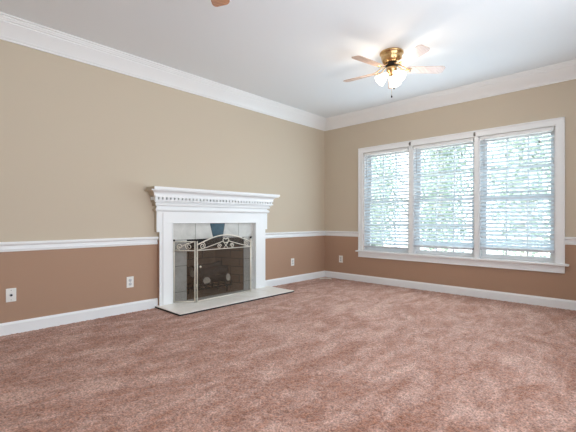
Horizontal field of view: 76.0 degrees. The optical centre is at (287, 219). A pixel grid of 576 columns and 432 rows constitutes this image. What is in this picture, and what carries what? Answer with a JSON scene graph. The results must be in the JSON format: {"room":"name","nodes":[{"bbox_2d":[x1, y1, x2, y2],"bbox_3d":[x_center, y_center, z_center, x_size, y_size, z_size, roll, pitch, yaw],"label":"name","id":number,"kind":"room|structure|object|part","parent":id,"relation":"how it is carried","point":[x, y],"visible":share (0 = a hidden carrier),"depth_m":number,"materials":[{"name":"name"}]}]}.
{"room":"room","nodes":[
{"label":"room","id":0,"kind":"room"},
{"bbox_2d":[0,39,324,323],"bbox_3d":[-1.616,-0.366,4.294,0.140,2.765,6.740,0,0,43],"label":"wall","id":1,"kind":"structure","parent":0,"point":[81,144],"depth_m":3.92,"materials":[{"name":"beige paint"}]},
{"bbox_2d":[6,288,15,301],"bbox_3d":[-2.465,0.673,3.282,0.018,0.120,0.076,0,0,43],"label":"cable jack","id":2,"kind":"object","parent":1,"relation":"attached to","point":[10,293],"visible":1,"depth_m":3.28,"materials":[{"name":"white plastic"}]},
{"bbox_2d":[0,298,157,335],"bbox_3d":[-2.697,0.971,3.039,0.016,0.118,3.430,0,0,43],"label":"baseboard","id":3,"kind":"structure","parent":1,"relation":"attached to","point":[14,327],"depth_m":3.64,"materials":[{"name":"white paint"}]},
{"bbox_2d":[0,237,158,251],"bbox_3d":[-2.691,0.241,3.033,0.034,0.087,3.430,0,0,43],"label":"chair rail","id":4,"kind":"object","parent":1,"relation":"attached to","point":[106,242],"visible":1,"depth_m":3.63,"materials":[{"name":"white paint"}]},
{"bbox_2d":[127,276,133,287],"bbox_3d":[-1.737,0.688,4.057,0.010,0.120,0.076,0,0,43],"label":"wall outlet","id":5,"kind":"object","parent":1,"relation":"attached to","point":[130,280],"visible":1,"depth_m":4.05,"materials":[{"name":"white plastic"}]},
{"bbox_2d":[0,12,325,130],"bbox_3d":[-1.553,-1.665,4.138,0.166,0.168,6.600,0,0,43],"label":"crown molding","id":6,"kind":"structure","parent":1,"relation":"attached to","point":[13,29],"depth_m":4.02,"materials":[{"name":"white paint"}]},
{"bbox_2d":[265,271,324,286],"bbox_3d":[0.145,0.971,6.040,0.016,0.118,1.505,0,0,43],"label":"baseboard","id":7,"kind":"structure","parent":1,"relation":"attached to","point":[297,278],"depth_m":5.99,"materials":[{"name":"white paint"}]},
{"bbox_2d":[265,231,324,238],"bbox_3d":[0.151,0.241,6.033,0.034,0.087,1.505,0,0,43],"label":"chair rail","id":8,"kind":"object","parent":1,"relation":"attached to","point":[302,233],"visible":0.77,"depth_m":5.97,"materials":[{"name":"white paint"}]},
{"bbox_2d":[0,277,575,431],"bbox_3d":[0.057,1.020,2.614,4.608,0.009,6.608,0,0,43],"label":"floor","id":9,"kind":"structure","parent":0,"point":[333,354],"depth_m":2.54,"materials":[{"name":"carpet"}]},
{"bbox_2d":[144,186,279,305],"bbox_3d":[-1.071,0.333,5.015,0.740,1.406,1.989,0,0,43],"label":"fireplace","id":10,"kind":"object","parent":9,"relation":"on","point":[181,214],"depth_m":4.82,"materials":[{"name":"white wood"}]},
{"bbox_2d":[196,277,210,284],"bbox_3d":[-1.135,0.814,4.901,0.114,0.144,0.354,0,0,-34],"label":"log","id":11,"kind":"object","parent":10,"relation":"on","point":[204,280],"visible":0.77,"depth_m":4.77,"materials":[{"name":"brown wood"}]},
{"bbox_3d":[-1.083,0.916,5.023,0.348,0.160,0.580,0,0,43],"label":"fire grate","id":12,"kind":"part","parent":10,"relation":"part of","materials":[{"name":"black metal"}]},
{"bbox_3d":[-0.912,-0.220,4.859,0.106,0.128,1.829,0,0,43],"label":"cornice","id":13,"kind":"part","parent":10,"relation":"part of","materials":[{"name":"white paint"}]},
{"bbox_3d":[-0.919,-0.117,4.865,0.086,0.050,1.789,0,0,43],"label":"frieze moulding","id":14,"kind":"part","parent":10,"relation":"part of","materials":[{"name":"white paint"}]},
{"bbox_3d":[-0.884,-0.306,4.832,0.182,0.068,1.981,0,0,43],"label":"cove moulding","id":15,"kind":"part","parent":10,"relation":"part of","materials":[{"name":"white paint"}]},
{"bbox_2d":[146,186,279,196],"bbox_3d":[-0.867,-0.354,4.838,0.200,0.032,1.966,0,0,43],"label":"mantel shelf","id":16,"kind":"object","parent":10,"relation":"attached to","point":[153,188],"depth_m":4.56,"materials":[{"name":"white paint"}]},
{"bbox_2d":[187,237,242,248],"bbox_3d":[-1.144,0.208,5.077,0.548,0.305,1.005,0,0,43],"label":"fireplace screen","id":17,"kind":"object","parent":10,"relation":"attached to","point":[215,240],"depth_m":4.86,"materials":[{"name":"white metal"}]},
{"bbox_2d":[207,273,229,282],"bbox_3d":[-0.970,0.808,5.078,0.363,0.155,0.113,0,0,25],"label":"log","id":18,"kind":"object","parent":10,"relation":"on","point":[223,277],"visible":0.72,"depth_m":5.02,"materials":[{"name":"brown wood"}]},
{"bbox_2d":[190,266,228,277],"bbox_3d":[-1.057,0.706,4.991,0.119,0.119,0.570,0,0,40],"label":"log","id":19,"kind":"object","parent":18,"relation":"on","point":[204,272],"visible":0.89,"depth_m":4.93,"materials":[{"name":"brown wood"}]},
{"bbox_2d":[190,261,221,270],"bbox_3d":[-1.116,0.643,5.040,0.448,0.132,0.098,0,0,-40],"label":"log","id":20,"kind":"object","parent":19,"relation":"on","point":[218,263],"visible":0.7,"depth_m":5.02,"materials":[{"name":"brown wood"}]},
{"bbox_2d":[155,286,293,315],"bbox_3d":[-0.731,1.006,4.716,0.565,0.021,1.781,0,0,43],"label":"hearth","id":21,"kind":"object","parent":9,"relation":"on","point":[177,308],"visible":0.93,"depth_m":4.53,"materials":[{"name":"white stone"}]},
{"bbox_2d":[173,234,251,302],"bbox_3d":[-0.879,0.592,4.778,0.217,0.805,1.231,0,0,43],"label":"fireplace screen","id":22,"kind":"object","parent":21,"relation":"on","point":[174,241],"visible":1,"depth_m":4.43,"materials":[{"name":"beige metal"}]},
{"bbox_3d":[-1.240,0.627,4.415,0.262,0.735,0.016,0,0,-4],"label":"panel","id":23,"kind":"part","parent":22,"relation":"part of","materials":[{"name":"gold metal"}]},
{"bbox_3d":[-0.806,0.592,4.768,0.016,0.805,0.897,0,0,40],"label":"panel","id":24,"kind":"part","parent":22,"relation":"part of","materials":[{"name":"gold metal"}]},
{"bbox_2d":[0,0,575,117],"bbox_3d":[-0.117,-1.849,2.779,5.360,0.200,6.880,0,0,43],"label":"ceiling","id":25,"kind":"structure","parent":0,"point":[297,54],"depth_m":3.52,"materials":[{"name":"white paint"}]},
{"bbox_2d":[211,0,229,6],"bbox_3d":[-0.505,-1.556,2.119,1.057,0.386,1.041,0,0,43],"label":"ceiling fan","id":26,"kind":"object","parent":25,"relation":"hanging from","point":[216,3],"visible":1,"depth_m":2.66,"materials":[{"name":"gold metal"}]},
{"bbox_2d":[343,45,444,97],"bbox_3d":[1.055,-1.508,3.864,1.044,0.481,1.055,0,0,43],"label":"ceiling fan","id":27,"kind":"object","parent":25,"relation":"hanging from","point":[391,58],"visible":1,"depth_m":3.80,"materials":[{"name":"white wood"}]},
{"bbox_3d":[0.804,-1.567,4.066,0.397,0.033,0.128,0,0,36],"label":"blade","id":28,"kind":"part","parent":27,"relation":"part of","materials":[{"name":"brown wood"}]},
{"bbox_3d":[0.801,-1.567,3.656,0.397,0.033,0.128,0,0,-36],"label":"blade","id":29,"kind":"part","parent":27,"relation":"part of","materials":[{"name":"brown wood"}]},
{"bbox_3d":[0.973,-1.474,3.862,0.131,0.136,0.126,0,0,43],"label":"lamp shade","id":30,"kind":"part","parent":27,"relation":"part of","materials":[{"name":"white glass"}]},
{"bbox_3d":[1.137,-1.474,3.946,0.122,0.136,0.138,0,0,43],"label":"lamp shade","id":31,"kind":"part","parent":27,"relation":"part of","materials":[{"name":"white glass"}]},
{"bbox_3d":[1.124,-1.474,3.760,0.137,0.136,0.120,0,0,43],"label":"lamp shade","id":32,"kind":"part","parent":27,"relation":"part of","materials":[{"name":"white glass"}]},
{"bbox_3d":[1.189,-1.567,3.526,0.128,0.033,0.397,0,0,-18],"label":"blade","id":33,"kind":"part","parent":27,"relation":"part of","materials":[{"name":"beige wood"}]},
{"bbox_3d":[1.433,-1.567,3.856,0.397,0.033,0.128,0,0,0],"label":"blade","id":34,"kind":"part","parent":27,"relation":"part of","materials":[{"name":"beige wood"}]},
{"bbox_2d":[325,79,575,300],"bbox_3d":[2.374,-0.366,5.061,4.600,2.765,0.140,0,0,43],"label":"wall","id":35,"kind":"structure","parent":0,"point":[556,100],"depth_m":5.08,"materials":[{"name":"beige paint"}]},
{"bbox_2d":[364,147,408,252],"bbox_3d":[1.594,-0.277,5.848,0.825,1.635,0.190,0,0,43],"label":"window","id":36,"kind":"structure","parent":35,"relation":"in","point":[395,153],"depth_m":5.97,"materials":[{"name":"white paint"}]},
{"bbox_3d":[1.601,0.091,5.855,0.761,0.795,0.034,0,0,43],"label":"sash","id":37,"kind":"part","parent":36,"relation":"part of","materials":[{"name":"white paint"}]},
{"bbox_3d":[1.627,-0.669,5.882,0.761,0.815,0.034,0,0,43],"label":"sash","id":38,"kind":"part","parent":36,"relation":"part of","materials":[{"name":"white paint"}]},
{"bbox_2d":[413,138,473,256],"bbox_3d":[2.231,-0.277,5.245,0.898,1.635,0.190,0,0,43],"label":"window","id":39,"kind":"structure","parent":35,"relation":"in","point":[416,250],"depth_m":5.35,"materials":[{"name":"white paint"}]},
{"bbox_3d":[2.237,0.091,5.252,0.834,0.795,0.034,0,0,43],"label":"sash","id":40,"kind":"part","parent":39,"relation":"part of","materials":[{"name":"white paint"}]},
{"bbox_3d":[2.263,-0.669,5.279,0.834,0.815,0.034,0,0,43],"label":"sash","id":41,"kind":"part","parent":39,"relation":"part of","materials":[{"name":"white paint"}]},
{"bbox_2d":[325,59,575,130],"bbox_3d":[2.269,-1.665,4.950,4.600,0.168,0.166,0,0,43],"label":"crown molding","id":42,"kind":"structure","parent":35,"relation":"attached to","point":[563,71],"depth_m":4.88,"materials":[{"name":"white paint"}]},
{"bbox_2d":[325,271,575,310],"bbox_3d":[2.321,0.971,5.004,4.600,0.118,0.016,0,0,43],"label":"baseboard","id":43,"kind":"structure","parent":35,"relation":"attached to","point":[480,293],"depth_m":4.95,"materials":[{"name":"white paint"}]},
{"bbox_2d":[325,117,575,272],"bbox_3d":[2.383,-0.279,5.070,4.600,1.786,0.234,0,0,43],"label":"window","id":44,"kind":"structure","parent":35,"relation":"in","point":[482,252],"depth_m":4.80,"materials":[{"name":"white paint"}]},
{"bbox_2d":[364,148,408,249],"bbox_3d":[1.530,-0.312,5.780,0.753,1.525,0.076,0,0,43],"label":"window blind","id":45,"kind":"object","parent":44,"relation":"attached to","point":[402,149],"visible":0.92,"depth_m":5.76,"materials":[{"name":"white paint"}]},
{"bbox_3d":[1.536,-1.057,5.786,0.753,0.036,0.060,0,0,43],"label":"head rail","id":46,"kind":"part","parent":45,"relation":"part of","materials":[{"name":"white paint"}]},
{"bbox_3d":[1.536,0.436,5.786,0.753,0.027,0.050,0,0,43],"label":"rail","id":47,"kind":"part","parent":45,"relation":"part of","materials":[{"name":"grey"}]},
{"bbox_2d":[413,139,473,249],"bbox_3d":[2.167,-0.336,5.177,0.826,1.479,0.076,0,0,43],"label":"window blind","id":48,"kind":"object","parent":44,"relation":"attached to","point":[433,244],"visible":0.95,"depth_m":5.15,"materials":[{"name":"white paint"}]},
{"bbox_3d":[2.172,-1.057,5.183,0.826,0.036,0.060,0,0,43],"label":"head rail","id":49,"kind":"part","parent":48,"relation":"part of","materials":[{"name":"white paint"}]},
{"bbox_3d":[2.172,0.391,5.183,0.826,0.027,0.050,0,0,43],"label":"rail","id":50,"kind":"part","parent":48,"relation":"part of","materials":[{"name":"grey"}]},
{"bbox_2d":[480,127,553,252],"bbox_3d":[2.812,-0.344,4.566,0.792,1.463,0.076,0,0,43],"label":"window blind","id":51,"kind":"object","parent":44,"relation":"attached to","point":[507,244],"visible":1,"depth_m":4.56,"materials":[{"name":"white paint"}]},
{"bbox_3d":[2.818,-1.057,4.572,0.792,0.036,0.060,0,0,43],"label":"head rail","id":52,"kind":"part","parent":51,"relation":"part of","materials":[{"name":"white paint"}]},
{"bbox_3d":[2.818,0.374,4.572,0.792,0.027,0.050,0,0,43],"label":"rail","id":53,"kind":"part","parent":51,"relation":"part of","materials":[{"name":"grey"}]},
{"bbox_3d":[2.883,0.091,4.641,0.800,0.795,0.034,0,0,43],"label":"sash","id":54,"kind":"part","parent":44,"relation":"part of","materials":[{"name":"white paint"}]},
{"bbox_3d":[2.908,-0.669,4.668,0.800,0.815,0.034,0,0,43],"label":"sash","id":55,"kind":"part","parent":44,"relation":"part of","materials":[{"name":"white paint"}]},
{"bbox_2d":[355,250,568,266],"bbox_3d":[2.173,0.517,5.155,2.818,0.024,0.120,0,0,43],"label":"window sill","id":56,"kind":"structure","parent":35,"relation":"attached to","point":[368,251],"depth_m":4.86,"materials":[{"name":"white paint"}]},
{"label":"outside","id":57,"kind":"structure","parent":0,"visible":0},
{"bbox_2d":[384,229,549,256],"bbox_3d":[21.340,1.691,28.431,80.000,0.150,59.840,0,0,43],"label":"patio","id":58,"kind":"structure","parent":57,"point":[539,238],"depth_m":24.92,"materials":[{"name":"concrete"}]},
{"bbox_2d":[371,155,394,245],"bbox_3d":[3.197,-1.111,14.963,2.364,6.084,2.271,0,0,43],"label":"tree","id":59,"kind":"object","parent":58,"relation":"on","point":[388,155],"visible":0.07,"depth_m":14.59,"materials":[{"name":"green plant"}]},
{"bbox_2d":[372,154,399,229],"bbox_3d":[6.958,-3.216,27.065,3.187,9.708,3.753,0,0,43],"label":"tree","id":60,"kind":"object","parent":58,"relation":"on","point":[398,154],"visible":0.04,"depth_m":26.85,"materials":[{"name":"green plant"}]},
{"bbox_2d":[371,154,406,244],"bbox_3d":[5.104,-2.112,20.470,2.682,7.503,2.786,0,0,43],"label":"tree","id":61,"kind":"object","parent":58,"relation":"on","point":[397,154],"visible":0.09,"depth_m":20.22,"materials":[{"name":"green plant"}]},
{"bbox_2d":[404,144,472,251],"bbox_3d":[5.540,-1.433,13.397,2.252,6.347,2.622,0,0,43],"label":"tree","id":62,"kind":"object","parent":58,"relation":"on","point":[460,149],"visible":0.26,"depth_m":13.16,"materials":[{"name":"green plant"}]},
{"bbox_2d":[408,147,472,251],"bbox_3d":[7.712,-2.334,18.523,2.854,7.948,2.914,0,0,43],"label":"tree","id":63,"kind":"object","parent":58,"relation":"on","point":[451,147],"visible":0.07,"depth_m":18.27,"materials":[{"name":"green plant"}]},
{"bbox_2d":[422,153,465,216],"bbox_3d":[10.003,-3.326,24.497,3.405,9.932,3.591,0,0,43],"label":"tree","id":64,"kind":"object","parent":58,"relation":"on","point":[423,153],"visible":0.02,"depth_m":24.24,"materials":[{"name":"green plant"}]},
{"bbox_2d":[487,140,550,238],"bbox_3d":[12.894,-3.187,21.081,3.306,9.650,3.442,0,0,43],"label":"tree","id":65,"kind":"object","parent":58,"relation":"on","point":[501,140],"visible":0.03,"depth_m":21.10,"materials":[{"name":"green plant"}]},
{"bbox_2d":[488,134,550,256],"bbox_3d":[7.244,-1.263,11.289,2.428,6.030,2.628,0,0,43],"label":"tree","id":66,"kind":"object","parent":58,"relation":"on","point":[500,252],"visible":0.21,"depth_m":11.10,"materials":[{"name":"green plant"}]},
{"bbox_2d":[488,134,550,255],"bbox_3d":[10.013,-1.891,15.892,2.905,7.060,2.985,0,0,43],"label":"tree","id":67,"kind":"object","parent":58,"relation":"on","point":[548,134],"visible":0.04,"depth_m":15.82,"materials":[{"name":"green plant"}]}
]}

